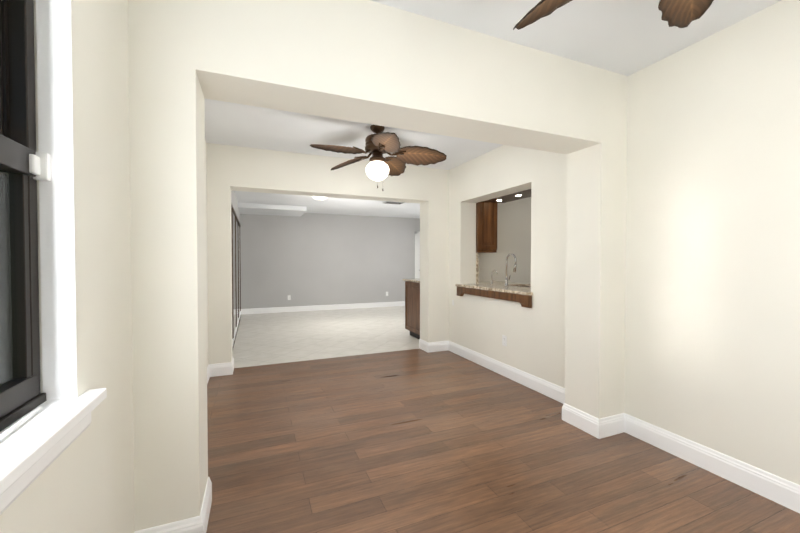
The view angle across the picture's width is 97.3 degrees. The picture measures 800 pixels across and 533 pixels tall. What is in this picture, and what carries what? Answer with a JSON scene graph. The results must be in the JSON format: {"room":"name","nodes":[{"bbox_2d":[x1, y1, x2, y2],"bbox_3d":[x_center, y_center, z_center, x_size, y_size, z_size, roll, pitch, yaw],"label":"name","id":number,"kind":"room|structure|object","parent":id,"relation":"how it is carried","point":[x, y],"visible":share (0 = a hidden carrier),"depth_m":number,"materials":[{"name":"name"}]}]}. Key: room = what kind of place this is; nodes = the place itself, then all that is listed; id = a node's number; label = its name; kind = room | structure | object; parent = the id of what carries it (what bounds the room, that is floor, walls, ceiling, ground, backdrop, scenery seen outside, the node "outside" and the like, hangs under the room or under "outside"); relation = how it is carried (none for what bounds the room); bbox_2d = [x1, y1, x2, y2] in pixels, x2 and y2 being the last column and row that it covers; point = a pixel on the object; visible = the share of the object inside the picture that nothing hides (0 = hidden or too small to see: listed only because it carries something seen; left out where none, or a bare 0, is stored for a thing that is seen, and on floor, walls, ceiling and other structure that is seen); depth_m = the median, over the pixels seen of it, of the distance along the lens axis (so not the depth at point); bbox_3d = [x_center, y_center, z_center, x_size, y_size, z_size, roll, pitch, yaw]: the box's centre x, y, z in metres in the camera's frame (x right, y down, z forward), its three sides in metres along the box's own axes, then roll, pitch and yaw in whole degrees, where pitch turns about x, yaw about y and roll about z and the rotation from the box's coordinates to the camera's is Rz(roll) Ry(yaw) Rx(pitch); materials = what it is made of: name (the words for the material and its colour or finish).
{"room":"empty living room","nodes":[
{"label":"empty living room","id":0,"kind":"room"},
{"bbox_2d":[0,0,207,532],"bbox_3d":[-1.219,-0.065,1.449,0.200,2.630,5.620,0,1,-22],"label":"wall","id":1,"kind":"structure","parent":0,"point":[83,482],"depth_m":1.16,"materials":[{"name":"white paint"}]},
{"bbox_2d":[0,0,76,431],"bbox_3d":[-0.794,-0.263,0.480,0.149,1.340,1.070,0,1,-22],"label":"window","id":2,"kind":"structure","parent":1,"relation":"in","point":[25,166],"depth_m":0.96,"materials":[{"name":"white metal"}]},
{"bbox_2d":[0,388,106,514],"bbox_3d":[-0.737,0.435,0.516,0.128,0.106,1.190,0,1,-22],"label":"window sill","id":3,"kind":"structure","parent":1,"relation":"attached to","point":[37,445],"depth_m":0.81,"materials":[{"name":"white wood"}]},
{"bbox_2d":[134,309,241,532],"bbox_3d":[-1.895,1.144,3.702,0.256,0.136,9.860,0,1,-22],"label":"baseboard","id":4,"kind":"structure","parent":1,"relation":"attached to","point":[197,524],"depth_m":1.62,"materials":[{"name":"white wood"}]},
{"bbox_2d":[231,191,239,222],"bbox_3d":[-3.051,-0.146,6.156,0.320,2.630,4.480,0,1,-22],"label":"wall","id":5,"kind":"structure","parent":0,"point":[234,201],"depth_m":6.31,"materials":[{"name":"grey paint"}]},
{"bbox_2d":[231,202,240,347],"bbox_3d":[-2.850,0.127,6.125,0.020,2.055,4.000,0,1,-22],"label":"mirrored closet doors","id":6,"kind":"structure","parent":5,"relation":"in","point":[236,282],"depth_m":6.05,"materials":[{"name":"grey mirror"}]},
{"bbox_2d":[233,306,419,367],"bbox_3d":[-0.550,1.199,7.302,5.800,0.100,4.715,0,1,-22],"label":"floor","id":7,"kind":"structure","parent":0,"point":[272,338],"depth_m":5.98,"materials":[{"name":"white carpet"}]},
{"bbox_2d":[403,278,419,338],"bbox_3d":[0.545,0.696,5.742,0.700,0.960,0.938,0,1,-22],"label":"base cabinet","id":8,"kind":"object","parent":7,"relation":"on","point":[412,306],"visible":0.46,"depth_m":5.73,"materials":[{"name":"brown wood"}]},
{"bbox_2d":[235,191,419,218],"bbox_3d":[-0.557,-1.460,7.272,5.800,0.280,4.680,0,1,-22],"label":"ceiling","id":9,"kind":"structure","parent":0,"point":[341,206],"depth_m":7.52,"materials":[{"name":"white paint"}]},
{"bbox_2d":[238,202,306,216],"bbox_3d":[-2.911,-1.283,8.023,1.380,0.100,1.100,0,1,-22],"label":"soffit beam","id":10,"kind":"structure","parent":9,"relation":"attached to","point":[267,209],"depth_m":7.72,"materials":[{"name":"white paint"}]},
{"bbox_2d":[313,196,326,200],"bbox_3d":[-1.444,-1.245,6.358,0.310,0.118,0.310,0,1,-22],"label":"light","id":11,"kind":"object","parent":9,"relation":"attached to","point":[319,198],"visible":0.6,"depth_m":6.29,"materials":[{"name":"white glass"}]},
{"bbox_2d":[383,201,404,204],"bbox_3d":[-0.136,-1.313,7.276,0.400,0.013,0.240,0,1,-22],"label":"ceiling vent","id":12,"kind":"object","parent":9,"relation":"in","point":[390,202],"visible":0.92,"depth_m":7.23,"materials":[{"name":"grey metal"}]},
{"bbox_2d":[240,213,419,308],"bbox_3d":[-1.413,-0.201,9.364,5.800,2.630,0.200,0,1,-22],"label":"wall","id":13,"kind":"structure","parent":0,"point":[308,259],"depth_m":9.04,"materials":[{"name":"grey paint"}]},
{"bbox_2d":[242,301,404,313],"bbox_3d":[-1.316,1.050,9.310,5.280,0.130,0.014,0,1,-22],"label":"baseboard","id":14,"kind":"structure","parent":13,"relation":"attached to","point":[312,308],"depth_m":9.00,"materials":[{"name":"white wood"}]},
{"bbox_2d":[415,231,419,278],"bbox_3d":[0.781,0.051,10.123,0.750,2.100,0.078,0,1,-22],"label":"room door","id":15,"kind":"structure","parent":13,"relation":"in","point":[417,254],"depth_m":10.03,"materials":[{"name":"white wood"}]},
{"bbox_2d":[204,98,501,169],"bbox_3d":[-0.268,-1.372,3.340,3.020,0.080,2.270,0,1,-22],"label":"ceiling","id":16,"kind":"structure","parent":0,"point":[234,124],"depth_m":3.56,"materials":[{"name":"white paint"}]},
{"bbox_2d":[310,125,446,190],"bbox_3d":[-0.224,-1.019,3.322,1.248,0.625,1.236,0,1,-22],"label":"ceiling fan","id":17,"kind":"object","parent":16,"relation":"hanging from","point":[378,145],"visible":1,"depth_m":3.30,"materials":[{"name":"brown metal"}]},
{"bbox_2d":[206,143,530,363],"bbox_3d":[0.275,-0.125,4.961,5.645,2.630,0.270,0,1,-22],"label":"wall","id":18,"kind":"structure","parent":0,"point":[230,168],"depth_m":4.44,"materials":[{"name":"beige paint"}]},
{"bbox_2d":[128,0,627,530],"bbox_3d":[0.223,-0.077,2.175,3.020,2.630,0.300,0,1,-22],"label":"wall","id":19,"kind":"structure","parent":0,"point":[368,62],"depth_m":1.76,"materials":[{"name":"beige paint"}]},
{"bbox_2d":[206,349,799,532],"bbox_3d":[0.284,1.290,2.075,3.440,0.100,5.585,0,1,-22],"label":"floor","id":20,"kind":"structure","parent":0,"point":[414,441],"depth_m":2.21,"materials":[{"name":"brown wood"}]},
{"bbox_2d":[483,189,530,202],"bbox_3d":[1.582,-1.144,4.014,0.418,0.557,1.755,0,1,-22],"label":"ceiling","id":21,"kind":"structure","parent":0,"point":[515,196],"depth_m":4.47,"materials":[{"name":"grey paint"}]},
{"bbox_2d":[371,0,780,75],"bbox_3d":[1.389,-1.458,2.503,5.845,0.120,5.620,0,1,-22],"label":"ceiling","id":22,"kind":"structure","parent":0,"point":[626,37],"depth_m":2.03,"materials":[{"name":"white paint"}]},
{"bbox_2d":[513,0,713,29],"bbox_3d":[0.840,-1.114,1.066,1.240,0.517,1.245,0,1,-22],"label":"ceiling fan","id":23,"kind":"object","parent":22,"relation":"hanging from","point":[681,13],"visible":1,"depth_m":1.50,"materials":[{"name":"brown wood"}]},
{"bbox_2d":[449,0,799,484],"bbox_3d":[1.791,-0.086,2.655,0.245,2.630,5.150,0,1,-22],"label":"wall","id":24,"kind":"structure","parent":0,"point":[712,320],"depth_m":2.19,"materials":[{"name":"beige paint"}]},
{"bbox_2d":[476,201,497,252],"bbox_3d":[1.139,-0.653,4.978,0.328,0.915,0.338,0,1,-22],"label":"upper cabinet","id":25,"kind":"object","parent":24,"relation":"attached to","point":[486,227],"visible":0.46,"depth_m":4.82,"materials":[{"name":"brown wood"}]},
{"bbox_2d":[502,335,506,346],"bbox_3d":[1.152,0.818,3.884,0.007,0.116,0.072,0,1,-22],"label":"outlet","id":26,"kind":"object","parent":24,"relation":"attached to","point":[504,340],"visible":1,"depth_m":3.88,"materials":[{"name":"white plastic"}]},
{"bbox_2d":[419,339,799,512],"bbox_3d":[1.205,1.148,3.465,0.461,0.136,3.808,0,1,-26],"label":"baseboard","id":27,"kind":"structure","parent":24,"relation":"attached to","point":[776,489],"depth_m":2.43,"materials":[{"name":"white wood"}]},
{"bbox_3d":[2.985,1.270,3.191,2.405,0.100,5.585,0,1,-22],"label":"floor","id":28,"kind":"structure","parent":0,"visible":0},
{"bbox_2d":[455,252,532,307],"bbox_3d":[1.509,0.513,4.106,0.945,1.383,2.268,0,1,-22],"label":"countertop","id":29,"kind":"structure","parent":28,"relation":"on","point":[521,293],"depth_m":4.10,"materials":[{"name":"beige stone"}]},
{"bbox_2d":[504,253,516,285],"bbox_3d":[1.369,0.040,4.310,0.093,0.399,0.208,0,1,-22],"label":"gooseneck faucet","id":30,"kind":"object","parent":29,"relation":"on","point":[514,270],"visible":1,"depth_m":4.35,"materials":[{"name":"silver metal"}]}
]}

